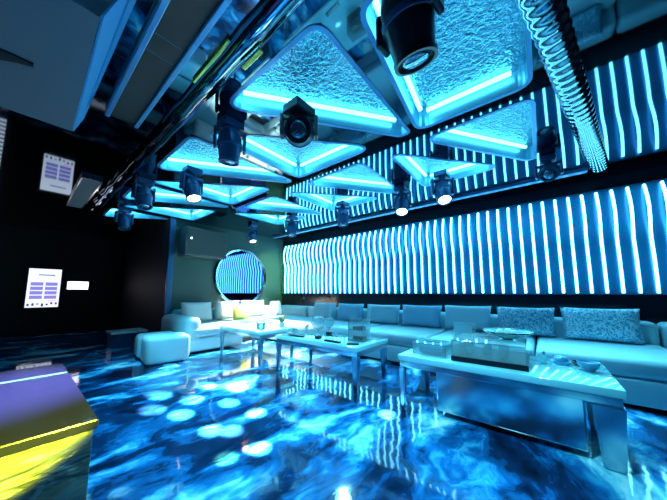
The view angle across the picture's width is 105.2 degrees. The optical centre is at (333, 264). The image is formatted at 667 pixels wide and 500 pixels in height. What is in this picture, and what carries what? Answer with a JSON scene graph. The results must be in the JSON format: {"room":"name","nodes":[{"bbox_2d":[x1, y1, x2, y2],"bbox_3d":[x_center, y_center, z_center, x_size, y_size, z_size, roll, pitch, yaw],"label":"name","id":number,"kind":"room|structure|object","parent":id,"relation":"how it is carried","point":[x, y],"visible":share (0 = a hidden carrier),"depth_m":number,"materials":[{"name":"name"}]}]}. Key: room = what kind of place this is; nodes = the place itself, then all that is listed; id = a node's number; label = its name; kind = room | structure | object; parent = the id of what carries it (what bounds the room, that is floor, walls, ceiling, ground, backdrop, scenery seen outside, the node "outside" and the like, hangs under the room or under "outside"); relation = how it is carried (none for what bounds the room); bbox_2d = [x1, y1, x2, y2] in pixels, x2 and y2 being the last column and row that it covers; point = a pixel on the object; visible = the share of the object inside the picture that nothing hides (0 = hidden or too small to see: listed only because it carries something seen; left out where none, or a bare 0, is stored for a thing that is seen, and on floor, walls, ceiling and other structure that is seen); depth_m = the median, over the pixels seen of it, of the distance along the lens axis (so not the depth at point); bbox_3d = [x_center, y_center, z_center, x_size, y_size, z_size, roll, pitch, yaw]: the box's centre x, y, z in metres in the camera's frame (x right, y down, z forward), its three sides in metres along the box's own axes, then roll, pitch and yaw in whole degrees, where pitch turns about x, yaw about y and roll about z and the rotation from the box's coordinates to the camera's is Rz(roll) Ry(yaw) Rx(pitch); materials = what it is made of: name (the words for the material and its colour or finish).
{"room":"entertainment venue","nodes":[
{"label":"entertainment venue","id":0,"kind":"room"},
{"bbox_2d":[0,224,124,337],"bbox_3d":[-7.562,0.346,5.675,0.100,2.550,4.500,-5,-8,39],"label":"wall","id":1,"kind":"structure","parent":0,"point":[97,260],"depth_m":6.46,"materials":[{"name":"black paint"}]},
{"bbox_2d":[22,267,63,308],"bbox_3d":[-7.014,0.557,6.176,0.075,0.980,0.590,-5,-8,39],"label":"screen","id":2,"kind":"object","parent":1,"relation":"attached to","point":[43,286],"visible":1,"depth_m":6.14,"materials":[{"name":"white plastic"}]},
{"bbox_2d":[66,281,89,289],"bbox_3d":[-6.669,0.534,6.655,0.034,0.235,0.430,-5,-8,39],"label":"control panel","id":3,"kind":"object","parent":1,"relation":"attached to","point":[70,285],"visible":1,"depth_m":6.64,"materials":[{"name":"white plastic"}]},
{"bbox_2d":[117,218,169,332],"bbox_3d":[-4.750,0.414,6.289,3.490,2.550,0.060,-5,-8,39],"label":"wall","id":4,"kind":"structure","parent":0,"point":[142,293],"depth_m":6.01,"materials":[{"name":"black paint"}]},
{"bbox_2d":[170,219,282,313],"bbox_3d":[-2.417,0.424,6.379,0.100,2.550,3.020,-5,-8,39],"label":"wall","id":5,"kind":"structure","parent":0,"point":[192,279],"depth_m":5.83,"materials":[{"name":"teal"}]},
{"bbox_2d":[163,217,176,315],"bbox_3d":[-3.319,0.289,5.148,0.060,2.550,0.100,-5,-8,39],"label":"trim","id":6,"kind":"structure","parent":5,"relation":"attached to","point":[172,230],"depth_m":5.15,"materials":[{"name":"blue"}]},
{"bbox_2d":[178,226,226,259],"bbox_3d":[-2.826,-0.441,5.512,0.470,0.580,0.860,-5,-8,39],"label":"speaker","id":7,"kind":"object","parent":5,"relation":"attached to","point":[193,242],"visible":1,"depth_m":5.29},
{"bbox_2d":[213,249,265,305],"bbox_3d":[-2.293,0.301,6.408,0.075,1.430,1.430,-5,-8,39],"label":"round mirror","id":8,"kind":"object","parent":5,"relation":"attached to","point":[241,276],"visible":0.9,"depth_m":6.37,"materials":[{"name":"blue mirror"}]},
{"bbox_2d":[0,329,666,499],"bbox_3d":[-1.653,1.359,2.752,12.800,0.100,7.700,-5,-8,39],"label":"floor","id":9,"kind":"structure","parent":0,"point":[209,424],"depth_m":1.75,"materials":[{"name":"blue tile"}]},
{"bbox_2d":[0,363,98,499],"bbox_3d":[-1.691,0.753,0.455,1.040,0.602,1.700,-5,-8,39],"label":"counter","id":10,"kind":"object","parent":9,"relation":"on","point":[47,424],"depth_m":0.78,"materials":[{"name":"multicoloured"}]},
{"bbox_2d":[0,363,98,457],"bbox_3d":[-1.691,0.471,0.485,1.040,0.030,1.700,-5,-8,39],"label":"countertop","id":11,"kind":"structure","parent":10,"relation":"on","point":[34,412],"depth_m":0.88,"materials":[{"name":"grey"}]},
{"bbox_2d":[106,328,147,347],"bbox_3d":[-4.039,1.412,4.977,0.460,0.280,0.560,-5,-8,39],"label":"side table","id":12,"kind":"object","parent":9,"relation":"on","point":[120,337],"visible":0.87,"depth_m":4.81,"materials":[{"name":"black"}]},
{"bbox_2d":[134,331,189,366],"bbox_3d":[-2.662,1.243,3.944,0.580,0.390,0.930,6,-9,-44],"label":"pouf","id":13,"kind":"object","parent":9,"relation":"on","point":[162,347],"visible":1,"depth_m":3.64,"materials":[{"name":"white leather"}]},
{"bbox_2d":[220,322,295,365],"bbox_3d":[-1.247,1.228,4.126,1.130,0.460,0.670,-5,-8,39],"label":"coffee table","id":14,"kind":"object","parent":9,"relation":"on","point":[243,329],"visible":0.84,"depth_m":3.90,"materials":[{"name":"white stone"}]},
{"bbox_2d":[275,329,387,394],"bbox_3d":[-0.054,1.122,3.165,1.280,0.460,0.670,-5,-8,39],"label":"coffee table","id":15,"kind":"object","parent":9,"relation":"on","point":[309,341],"visible":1,"depth_m":2.94,"materials":[{"name":"white stone"}]},
{"bbox_2d":[311,316,324,338],"bbox_3d":[-0.183,0.744,3.046,0.170,0.266,0.170,-5,-8,39],"label":"glass","id":16,"kind":"object","parent":15,"relation":"on","point":[318,322],"visible":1,"depth_m":3.00,"materials":[{"name":"clear glass"}]},
{"bbox_2d":[325,317,333,334],"bbox_3d":[-0.059,0.800,3.353,0.140,0.222,0.140,-5,-8,39],"label":"glass","id":17,"kind":"object","parent":15,"relation":"on","point":[329,321],"visible":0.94,"depth_m":3.31,"materials":[{"name":"clear glass"}]},
{"bbox_2d":[348,317,370,341],"bbox_3d":[0.297,0.740,2.940,0.210,0.250,0.160,-5,-8,37],"label":"clear box","id":18,"kind":"object","parent":15,"relation":"on","point":[358,328],"visible":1,"depth_m":2.88,"materials":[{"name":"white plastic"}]},
{"bbox_2d":[161,305,666,412],"bbox_3d":[0.613,1.067,3.624,7.930,0.670,3.050,-5,-8,39],"label":"sectional sofa","id":19,"kind":"object","parent":9,"relation":"on","point":[641,370],"visible":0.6,"depth_m":3.19,"materials":[{"name":"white leather"}]},
{"bbox_2d":[181,302,211,320],"bbox_3d":[-2.753,0.942,5.145,0.216,0.390,0.600,-5,-8,39],"label":"cushion","id":20,"kind":"object","parent":19,"relation":"on","point":[201,310],"visible":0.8,"depth_m":5.09,"materials":[{"name":"white fabric"}]},
{"bbox_2d":[192,319,240,336],"bbox_3d":[-2.483,1.194,4.872,1.240,0.170,0.960,-5,-8,39],"label":"seat cushion","id":21,"kind":"object","parent":19,"relation":"on","point":[210,328],"depth_m":4.43,"materials":[{"name":"white leather"}]},
{"bbox_2d":[214,301,237,319],"bbox_3d":[-2.377,1.003,5.700,0.216,0.390,0.580,-5,-8,39],"label":"cushion","id":22,"kind":"object","parent":19,"relation":"on","point":[223,310],"visible":0.8,"depth_m":5.57,"materials":[{"name":"white fabric"}]},
{"bbox_2d":[218,318,256,322],"bbox_3d":[-2.199,1.284,5.693,0.800,0.170,0.620,-5,-8,39],"label":"seat cushion","id":23,"kind":"object","parent":19,"relation":"on","point":[249,320],"depth_m":5.52,"materials":[{"name":"white leather"}]},
{"bbox_2d":[232,306,248,319],"bbox_3d":[-2.030,1.052,5.580,0.175,0.268,0.380,-5,-8,39],"label":"cushion","id":24,"kind":"object","parent":19,"relation":"on","point":[238,312],"visible":1,"depth_m":5.51,"materials":[{"name":"yellow fabric"}]},
{"bbox_2d":[242,300,264,316],"bbox_3d":[-1.949,1.061,6.225,0.216,0.390,0.620,-5,-8,39],"label":"cushion","id":25,"kind":"object","parent":19,"relation":"on","point":[255,308],"visible":0.84,"depth_m":6.16,"materials":[{"name":"white fabric"}]},
{"bbox_2d":[270,300,281,315],"bbox_3d":[-1.476,1.109,6.572,0.214,0.371,0.480,-1,-6,10],"label":"cushion","id":26,"kind":"object","parent":19,"relation":"on","point":[276,309],"visible":1,"depth_m":6.39,"materials":[{"name":"white fabric"}]},
{"bbox_2d":[249,315,304,323],"bbox_3d":[-1.413,1.335,6.160,1.080,0.170,1.120,-5,-8,39],"label":"seat cushion","id":27,"kind":"object","parent":19,"relation":"on","point":[268,319],"depth_m":5.97,"materials":[{"name":"white leather"}]},
{"bbox_2d":[271,317,337,330],"bbox_3d":[-0.559,1.260,5.471,1.080,0.170,1.120,-5,-8,39],"label":"seat cushion","id":28,"kind":"object","parent":19,"relation":"on","point":[301,323],"depth_m":5.13,"materials":[{"name":"white leather"}]},
{"bbox_2d":[313,302,335,318],"bbox_3d":[-0.208,1.028,5.756,0.630,0.353,0.218,-5,-8,39],"label":"cushion","id":29,"kind":"object","parent":19,"relation":"on","point":[325,310],"visible":0.91,"depth_m":5.64,"materials":[{"name":"blue fabric"}]},
{"bbox_2d":[309,320,386,333],"bbox_3d":[0.296,1.184,4.783,1.080,0.170,1.120,-5,-8,39],"label":"seat cushion","id":30,"kind":"object","parent":19,"relation":"on","point":[341,326],"depth_m":4.50,"materials":[{"name":"teal leather"}]},
{"bbox_2d":[337,303,363,319],"bbox_3d":[0.343,0.979,5.311,0.650,0.353,0.218,-5,-8,39],"label":"cushion","id":31,"kind":"object","parent":19,"relation":"on","point":[345,311],"visible":0.84,"depth_m":5.22,"materials":[{"name":"blue fabric"}]},
{"bbox_2d":[367,304,399,324],"bbox_3d":[0.930,0.927,4.839,0.700,0.353,0.218,-5,-8,39],"label":"cushion","id":32,"kind":"object","parent":19,"relation":"on","point":[389,314],"visible":0.97,"depth_m":4.72,"materials":[{"name":"blue fabric"}]},
{"bbox_2d":[370,324,448,346],"bbox_3d":[1.151,1.109,4.094,1.080,0.170,1.120,-5,-8,39],"label":"seat cushion","id":33,"kind":"object","parent":19,"relation":"on","point":[400,335],"depth_m":3.73,"materials":[{"name":"teal leather"}]},
{"bbox_2d":[402,305,441,327],"bbox_3d":[1.502,0.872,4.380,0.690,0.363,0.219,-5,-8,39],"label":"cushion","id":34,"kind":"object","parent":19,"relation":"on","point":[414,315],"visible":0.99,"depth_m":4.28,"materials":[{"name":"blue fabric"}]},
{"bbox_2d":[444,305,490,331],"bbox_3d":[2.058,0.816,3.934,0.660,0.377,0.220,-5,-8,39],"label":"cushion","id":35,"kind":"object","parent":19,"relation":"on","point":[478,315],"visible":0.81,"depth_m":3.84,"materials":[{"name":"blue fabric"}]},
{"bbox_2d":[430,329,535,356],"bbox_3d":[2.005,1.033,3.406,1.080,0.170,1.120,-5,-8,39],"label":"seat cushion","id":36,"kind":"object","parent":19,"relation":"on","point":[446,335],"depth_m":3.29,"materials":[{"name":"teal leather"}]},
{"bbox_2d":[496,306,556,337],"bbox_3d":[2.613,0.766,3.487,0.650,0.377,0.220,-5,-8,39],"label":"cushion","id":37,"kind":"object","parent":19,"relation":"on","point":[540,321],"visible":0.85,"depth_m":3.39,"materials":[{"name":"fabric"}]},
{"bbox_2d":[536,336,666,381],"bbox_3d":[2.860,0.957,2.717,1.080,0.170,1.120,-5,-8,39],"label":"seat cushion","id":38,"kind":"object","parent":19,"relation":"on","point":[625,361],"depth_m":2.42,"materials":[{"name":"teal leather"}]},
{"bbox_2d":[560,307,646,345],"bbox_3d":[3.170,0.710,3.041,0.680,0.392,0.222,-5,-8,39],"label":"cushion","id":39,"kind":"object","parent":19,"relation":"on","point":[611,325],"visible":1,"depth_m":2.96,"materials":[{"name":"fabric"}]},
{"bbox_2d":[398,348,627,474],"bbox_3d":[1.305,1.002,2.069,1.360,0.460,0.670,-5,-8,39],"label":"coffee table","id":40,"kind":"object","parent":9,"relation":"on","point":[548,402],"visible":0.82,"depth_m":1.71,"materials":[{"name":"white stone"}]},
{"bbox_2d":[412,338,451,357],"bbox_3d":[0.902,0.745,2.316,0.290,0.105,0.250,-5,-8,38],"label":"tissue box","id":41,"kind":"object","parent":40,"relation":"on","point":[431,347],"visible":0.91,"depth_m":2.23,"materials":[{"name":"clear plastic"}]},
{"bbox_2d":[452,322,474,337],"bbox_3d":[1.275,0.692,2.497,0.200,0.250,0.080,-5,-8,39],"label":"holder","id":42,"kind":"object","parent":40,"relation":"on","point":[458,328],"visible":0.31,"depth_m":2.50,"materials":[{"name":"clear plastic"}]},
{"bbox_2d":[451,332,528,371],"bbox_3d":[1.294,0.693,2.106,0.500,0.163,0.500,-5,-8,37],"label":"display case","id":43,"kind":"object","parent":40,"relation":"on","point":[473,348],"visible":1,"depth_m":1.93,"materials":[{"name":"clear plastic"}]},
{"bbox_2d":[482,328,534,340],"bbox_3d":[1.432,0.574,2.098,0.360,0.070,0.360,-5,-8,39],"label":"glass bowl","id":44,"kind":"object","parent":43,"relation":"on","point":[522,333],"visible":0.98,"depth_m":2.04,"materials":[{"name":"teal"}]},
{"bbox_2d":[551,355,570,365],"bbox_3d":[1.750,0.728,1.964,0.116,0.062,0.116,-5,-8,39],"label":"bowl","id":45,"kind":"object","parent":40,"relation":"on","point":[557,359],"visible":1,"depth_m":1.94,"materials":[{"name":"blue ceramic"}]},
{"bbox_2d":[576,359,600,371],"bbox_3d":[1.783,0.708,1.784,0.124,0.062,0.124,-5,-8,39],"label":"bowl","id":46,"kind":"object","parent":40,"relation":"on","point":[586,365],"visible":1,"depth_m":1.76,"materials":[{"name":"blue ceramic"}]},
{"bbox_2d":[0,0,666,239],"bbox_3d":[-1.707,-1.225,3.048,12.700,0.001,7.550,-5,-8,39],"label":"ceiling","id":47,"kind":"structure","parent":0,"point":[622,44],"depth_m":2.48,"materials":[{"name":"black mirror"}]},
{"bbox_2d":[0,0,136,130],"bbox_3d":[-1.869,-1.240,1.252,1.800,0.358,1.170,-5,-8,39],"label":"ceiling box","id":48,"kind":"object","parent":47,"relation":"hanging from","point":[55,55],"visible":1,"depth_m":1.31,"materials":[{"name":"blue"}]},
{"bbox_2d":[66,174,102,208],"bbox_3d":[-3.913,-1.103,3.972,1.754,0.040,0.214,-5,-8,39],"label":"ceiling vent","id":49,"kind":"object","parent":47,"relation":"in","point":[86,186],"visible":1,"depth_m":3.83,"materials":[{"name":"silver metal"}]},
{"bbox_2d":[114,206,133,230],"bbox_3d":[-3.837,-0.835,4.667,0.249,0.421,0.245,2,-7,-21],"label":"light","id":50,"kind":"object","parent":47,"relation":"hanging from","point":[124,219],"visible":1,"depth_m":4.61,"materials":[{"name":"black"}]},
{"bbox_2d":[131,177,155,210],"bbox_3d":[-2.606,-0.964,3.498,0.245,0.420,0.243,3,-7,-24],"label":"light","id":51,"kind":"object","parent":47,"relation":"hanging from","point":[144,196],"visible":1,"depth_m":3.44,"materials":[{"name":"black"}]},
{"bbox_2d":[130,211,168,219],"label":"ceiling light","id":52,"kind":"object","parent":47,"relation":"hanging from","point":[138,215],"depth_m":5.31,"materials":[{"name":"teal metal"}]},
{"bbox_2d":[105,0,231,128],"bbox_3d":[-0.723,-1.384,1.331,2.940,0.058,0.232,-5,-8,39],"label":"ceiling panel","id":53,"kind":"object","parent":47,"relation":"in","point":[174,30],"visible":1,"depth_m":1.60,"materials":[{"name":"black"}]},
{"bbox_2d":[124,205,214,220],"bbox_3d":[-2.996,-1.120,4.731,1.036,0.171,1.216,-5,-8,39],"label":"ceiling light","id":54,"kind":"object","parent":47,"relation":"hanging from","point":[183,213],"visible":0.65,"depth_m":5.17,"materials":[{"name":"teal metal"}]},
{"bbox_2d":[123,185,228,207],"bbox_3d":[-2.664,-1.158,4.381,0.964,0.171,1.345,-5,-8,39],"label":"ceiling light","id":55,"kind":"object","parent":47,"relation":"hanging from","point":[163,195],"visible":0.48,"depth_m":4.38,"materials":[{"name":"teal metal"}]},
{"bbox_2d":[70,0,305,231],"bbox_3d":[-2.474,-1.185,3.131,10.000,0.060,0.160,-5,-8,39],"label":"lighting truss","id":56,"kind":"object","parent":47,"relation":"attached to","point":[263,21],"depth_m":1.84,"materials":[{"name":"black metal"}]},
{"bbox_2d":[193,37,229,82],"bbox_3d":[-0.824,-1.359,1.715,0.500,0.024,0.030,-5,-8,39],"label":"trim","id":57,"kind":"structure","parent":56,"relation":"attached to","point":[226,42],"depth_m":1.68,"materials":[{"name":"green metal"}]},
{"bbox_2d":[241,47,262,69],"bbox_3d":[-0.520,-1.311,1.623,0.200,0.024,0.030,-5,-8,39],"label":"trim","id":58,"kind":"structure","parent":56,"relation":"attached to","point":[258,52],"depth_m":1.61,"materials":[{"name":"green metal"}]},
{"bbox_2d":[179,165,203,202],"bbox_3d":[-1.766,-0.993,3.177,0.254,0.432,0.247,3,-7,-26],"label":"light","id":59,"kind":"object","parent":47,"relation":"hanging from","point":[190,183],"visible":1,"depth_m":3.11,"materials":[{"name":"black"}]},
{"bbox_2d":[154,180,268,204],"bbox_3d":[-1.742,-1.231,3.720,1.105,0.171,1.216,-5,-8,39],"label":"ceiling light","id":60,"kind":"object","parent":47,"relation":"hanging from","point":[230,194],"visible":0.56,"depth_m":4.16,"materials":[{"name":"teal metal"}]},
{"bbox_2d":[157,137,290,182],"bbox_3d":[-1.384,-1.272,3.349,1.028,0.171,1.345,-5,-8,39],"label":"ceiling light","id":61,"kind":"object","parent":47,"relation":"hanging from","point":[198,153],"visible":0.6,"depth_m":3.26,"materials":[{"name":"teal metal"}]},
{"bbox_2d":[213,114,246,166],"bbox_3d":[-0.939,-1.109,2.312,0.219,0.391,0.273,-5,-8,39],"label":"light","id":62,"kind":"object","parent":47,"relation":"hanging from","point":[229,130],"visible":1,"depth_m":2.24,"materials":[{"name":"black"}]},
{"bbox_2d":[247,223,257,242],"bbox_3d":[-1.834,-0.709,5.785,0.213,0.428,0.216,-1,-6,7],"label":"light","id":63,"kind":"object","parent":47,"relation":"hanging from","point":[252,235],"visible":1,"depth_m":5.72,"materials":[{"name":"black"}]},
{"bbox_2d":[235,213,305,224],"bbox_3d":[-1.237,-1.074,5.144,0.946,0.171,1.095,-5,-8,39],"label":"ceiling light","id":64,"kind":"object","parent":47,"relation":"hanging from","point":[270,218],"visible":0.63,"depth_m":5.51,"materials":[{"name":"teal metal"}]},
{"bbox_2d":[245,196,321,214],"bbox_3d":[-0.926,-1.110,4.820,0.881,0.171,1.210,-5,-8,39],"label":"ceiling light","id":65,"kind":"object","parent":47,"relation":"hanging from","point":[272,203],"visible":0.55,"depth_m":4.80,"materials":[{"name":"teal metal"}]},
{"bbox_2d":[210,133,365,176],"bbox_3d":[-0.426,-1.347,2.660,1.112,0.171,1.216,-5,-8,39],"label":"ceiling light","id":66,"kind":"object","parent":47,"relation":"hanging from","point":[278,153],"visible":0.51,"depth_m":3.03,"materials":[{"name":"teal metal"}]},
{"bbox_2d":[285,215,298,237],"bbox_3d":[-0.848,-0.774,5.180,0.243,0.430,0.244,-3,-7,27],"label":"light","id":67,"kind":"object","parent":47,"relation":"hanging from","point":[291,228],"visible":1,"depth_m":5.12,"materials":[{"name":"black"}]},
{"bbox_2d":[279,96,317,147],"bbox_3d":[-0.283,-1.131,2.095,0.347,0.393,0.351,-5,-8,39],"label":"light","id":68,"kind":"object","parent":47,"relation":"hanging from","point":[299,121],"visible":1,"depth_m":2.04,"materials":[{"name":"black metal"}]},
{"bbox_2d":[229,24,409,136],"bbox_3d":[-0.065,-1.388,2.287,1.034,0.171,1.345,-5,-8,39],"label":"ceiling light","id":69,"kind":"object","parent":47,"relation":"hanging from","point":[314,67],"visible":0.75,"depth_m":2.12,"materials":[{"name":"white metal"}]},
{"bbox_2d":[290,192,376,210],"bbox_3d":[0.025,-1.186,4.128,0.994,0.171,1.095,-5,-8,39],"label":"ceiling light","id":70,"kind":"object","parent":47,"relation":"hanging from","point":[327,201],"visible":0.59,"depth_m":4.47,"materials":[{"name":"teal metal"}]},
{"bbox_2d":[335,200,350,226],"bbox_3d":[0.160,-0.865,4.367,0.250,0.426,0.232,-5,-8,39],"label":"light","id":71,"kind":"object","parent":47,"relation":"hanging from","point":[342,215],"visible":1,"depth_m":4.31,"materials":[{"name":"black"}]},
{"bbox_2d":[309,163,395,193],"bbox_3d":[0.354,-1.223,3.789,0.925,0.171,1.210,-5,-8,39],"label":"ceiling light","id":72,"kind":"object","parent":47,"relation":"hanging from","point":[358,177],"visible":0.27,"depth_m":3.75,"materials":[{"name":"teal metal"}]},
{"bbox_2d":[392,184,411,215],"bbox_3d":[1.004,-0.932,3.732,0.255,0.433,0.252,3,-7,-24],"label":"light","id":73,"kind":"object","parent":47,"relation":"hanging from","point":[401,203],"visible":1,"depth_m":3.68,"materials":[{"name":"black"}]},
{"bbox_2d":[376,0,444,75],"bbox_3d":[0.372,-1.202,1.258,0.293,0.435,0.297,0,-6,0],"label":"light","id":74,"kind":"object","parent":47,"relation":"hanging from","point":[405,29],"visible":1,"depth_m":1.20,"materials":[{"name":"black metal"}]},
{"bbox_2d":[272,167,587,238],"bbox_3d":[0.752,-0.973,5.114,6.200,0.050,0.090,-5,-8,39],"label":"trim","id":75,"kind":"structure","parent":47,"relation":"attached to","point":[585,169],"depth_m":4.00,"materials":[{"name":"blue"}]},
{"bbox_2d":[430,169,454,204],"bbox_3d":[1.409,-0.981,3.280,0.258,0.433,0.260,4,-7,-31],"label":"light","id":76,"kind":"object","parent":47,"relation":"hanging from","point":[442,190],"visible":1,"depth_m":3.23,"materials":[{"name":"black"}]},
{"bbox_2d":[391,154,495,186],"bbox_3d":[1.344,-1.303,3.064,0.912,0.171,1.095,-5,-8,39],"label":"ceiling light","id":77,"kind":"object","parent":47,"relation":"hanging from","point":[421,168],"visible":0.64,"depth_m":3.36,"materials":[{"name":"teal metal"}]},
{"bbox_2d":[360,0,532,128],"bbox_3d":[0.754,-1.452,1.701,0.879,0.171,1.270,-5,-8,39],"label":"ceiling light","id":78,"kind":"object","parent":47,"relation":"hanging from","point":[484,56],"visible":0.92,"depth_m":1.86,"materials":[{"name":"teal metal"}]},
{"bbox_2d":[430,99,536,160],"bbox_3d":[1.642,-1.337,2.751,0.849,0.171,1.210,-5,-8,39],"label":"ceiling light","id":79,"kind":"object","parent":47,"relation":"hanging from","point":[509,131],"visible":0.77,"depth_m":2.68,"materials":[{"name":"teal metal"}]},
{"bbox_2d":[534,153,563,181],"bbox_3d":[2.446,-1.077,2.898,0.250,0.327,0.303,-5,-8,39],"label":"light","id":80,"kind":"object","parent":47,"relation":"hanging from","point":[549,170],"visible":1,"depth_m":2.84,"materials":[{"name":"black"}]},
{"bbox_2d":[515,0,608,172],"bbox_3d":[2.125,-1.284,2.196,3.008,0.068,0.182,5,-8,-39],"label":"duct","id":81,"kind":"object","parent":47,"relation":"attached to","point":[549,23],"depth_m":1.71,"materials":[{"name":"silver metal"}]},
{"bbox_2d":[282,294,666,344],"bbox_3d":[2.056,1.014,4.558,9.050,0.980,0.100,-5,-8,39],"label":"wall","id":82,"kind":"structure","parent":0,"point":[653,308],"depth_m":4.01,"materials":[{"name":"black"}]},
{"bbox_2d":[282,178,666,294],"bbox_3d":[1.629,-0.139,4.961,8.000,1.400,0.050,-5,-8,39],"label":"wall panel","id":83,"kind":"object","parent":82,"relation":"attached to","point":[656,195],"visible":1,"depth_m":3.96,"materials":[{"name":"blue"}]},
{"bbox_2d":[419,223,423,292],"bbox_3d":[1.657,-0.146,4.830,0.029,1.346,0.107,-5,-8,39],"label":"tube","id":84,"kind":"object","parent":83,"relation":"attached to","point":[420,223],"visible":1,"depth_m":4.83,"materials":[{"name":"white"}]},
{"bbox_2d":[426,222,430,292],"bbox_3d":[1.766,-0.156,4.742,0.029,1.346,0.107,-5,-8,39],"label":"tube","id":85,"kind":"object","parent":83,"relation":"attached to","point":[427,222],"visible":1,"depth_m":4.75,"materials":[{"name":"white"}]},
{"bbox_2d":[434,220,438,292],"bbox_3d":[1.875,-0.165,4.654,0.029,1.346,0.107,-5,-8,39],"label":"tube","id":86,"kind":"object","parent":83,"relation":"attached to","point":[435,220],"visible":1,"depth_m":4.66,"materials":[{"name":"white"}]},
{"bbox_2d":[442,219,447,292],"bbox_3d":[1.984,-0.175,4.566,0.029,1.346,0.107,-5,-8,39],"label":"tube","id":87,"kind":"object","parent":83,"relation":"attached to","point":[442,219],"visible":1,"depth_m":4.57,"materials":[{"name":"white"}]},
{"bbox_2d":[450,218,455,292],"bbox_3d":[2.094,-0.185,4.479,0.029,1.346,0.107,-5,-8,39],"label":"tube","id":88,"kind":"object","parent":83,"relation":"attached to","point":[451,218],"visible":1,"depth_m":4.48,"materials":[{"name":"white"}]},
{"bbox_2d":[459,216,464,292],"bbox_3d":[2.203,-0.194,4.391,0.029,1.346,0.107,-5,-8,39],"label":"tube","id":89,"kind":"object","parent":83,"relation":"attached to","point":[459,216],"visible":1,"depth_m":4.39,"materials":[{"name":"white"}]},
{"bbox_2d":[468,214,473,292],"bbox_3d":[2.312,-0.204,4.303,0.029,1.346,0.107,-5,-8,39],"label":"tube","id":90,"kind":"object","parent":83,"relation":"attached to","point":[468,214],"visible":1,"depth_m":4.30,"materials":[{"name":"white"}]},
{"bbox_2d":[477,213,483,292],"bbox_3d":[2.421,-0.214,4.215,0.029,1.346,0.107,-5,-8,39],"label":"tube","id":91,"kind":"object","parent":83,"relation":"attached to","point":[477,213],"visible":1,"depth_m":4.21,"materials":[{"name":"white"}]},
{"bbox_2d":[487,211,493,292],"bbox_3d":[2.530,-0.223,4.127,0.029,1.346,0.107,-5,-8,39],"label":"tube","id":92,"kind":"object","parent":83,"relation":"attached to","point":[488,234],"visible":1,"depth_m":4.13,"materials":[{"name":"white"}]},
{"bbox_2d":[496,209,504,292],"bbox_3d":[2.639,-0.233,4.039,0.029,1.346,0.107,-5,-8,39],"label":"tube","id":93,"kind":"object","parent":83,"relation":"attached to","point":[497,210],"visible":1,"depth_m":4.04,"materials":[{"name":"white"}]},
{"bbox_2d":[507,208,515,292],"bbox_3d":[2.748,-0.243,3.951,0.029,1.346,0.107,-5,-8,39],"label":"tube","id":94,"kind":"object","parent":83,"relation":"attached to","point":[508,218],"visible":1,"depth_m":3.95,"materials":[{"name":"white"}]},
{"bbox_2d":[518,206,526,292],"bbox_3d":[2.858,-0.252,3.863,0.029,1.346,0.107,-5,-8,39],"label":"tube","id":95,"kind":"object","parent":83,"relation":"attached to","point":[519,214],"visible":1,"depth_m":3.86,"materials":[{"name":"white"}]},
{"bbox_2d":[529,204,538,292],"bbox_3d":[2.967,-0.262,3.775,0.029,1.346,0.107,-5,-8,39],"label":"tube","id":96,"kind":"object","parent":83,"relation":"attached to","point":[530,205],"visible":1,"depth_m":3.77,"materials":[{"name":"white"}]},
{"bbox_2d":[541,202,551,292],"bbox_3d":[3.076,-0.272,3.687,0.029,1.346,0.107,-5,-8,39],"label":"tube","id":97,"kind":"object","parent":83,"relation":"attached to","point":[542,203],"visible":1,"depth_m":3.69,"materials":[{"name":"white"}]},
{"bbox_2d":[553,200,564,292],"bbox_3d":[3.185,-0.281,3.599,0.029,1.346,0.107,-5,-8,39],"label":"tube","id":98,"kind":"object","parent":83,"relation":"attached to","point":[554,201],"visible":1,"depth_m":3.60,"materials":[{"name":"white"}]},
{"bbox_2d":[566,197,578,292],"bbox_3d":[3.294,-0.291,3.511,0.029,1.346,0.107,-5,-8,39],"label":"tube","id":99,"kind":"object","parent":83,"relation":"attached to","point":[567,198],"visible":1,"depth_m":3.51,"materials":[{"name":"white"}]},
{"bbox_2d":[580,195,593,292],"bbox_3d":[3.403,-0.300,3.423,0.029,1.346,0.107,-5,-8,39],"label":"tube","id":100,"kind":"object","parent":83,"relation":"attached to","point":[581,196],"visible":1,"depth_m":3.42,"materials":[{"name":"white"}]},
{"bbox_2d":[594,192,608,292],"bbox_3d":[3.513,-0.310,3.335,0.029,1.346,0.107,-5,-8,39],"label":"tube","id":101,"kind":"object","parent":83,"relation":"attached to","point":[595,193],"visible":1,"depth_m":3.34,"materials":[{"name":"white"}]},
{"bbox_2d":[610,190,624,292],"bbox_3d":[3.622,-0.320,3.247,0.029,1.346,0.107,-5,-8,39],"label":"tube","id":102,"kind":"object","parent":83,"relation":"attached to","point":[611,191],"visible":1,"depth_m":3.25,"materials":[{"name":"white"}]},
{"bbox_2d":[626,187,642,292],"bbox_3d":[3.731,-0.330,3.159,0.029,1.346,0.107,-5,-8,39],"label":"tube","id":103,"kind":"object","parent":83,"relation":"attached to","point":[627,188],"visible":1,"depth_m":3.16,"materials":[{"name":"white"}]},
{"bbox_2d":[642,184,660,292],"bbox_3d":[3.840,-0.339,3.071,0.029,1.346,0.107,-5,-8,39],"label":"tube","id":104,"kind":"object","parent":83,"relation":"attached to","point":[643,185],"visible":1,"depth_m":3.07,"materials":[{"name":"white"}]},
{"bbox_2d":[283,165,666,245],"bbox_3d":[2.056,-0.955,4.774,9.050,0.200,0.100,-5,-8,39],"label":"wall","id":105,"kind":"structure","parent":0,"point":[656,173],"depth_m":4.06,"materials":[{"name":"black"}]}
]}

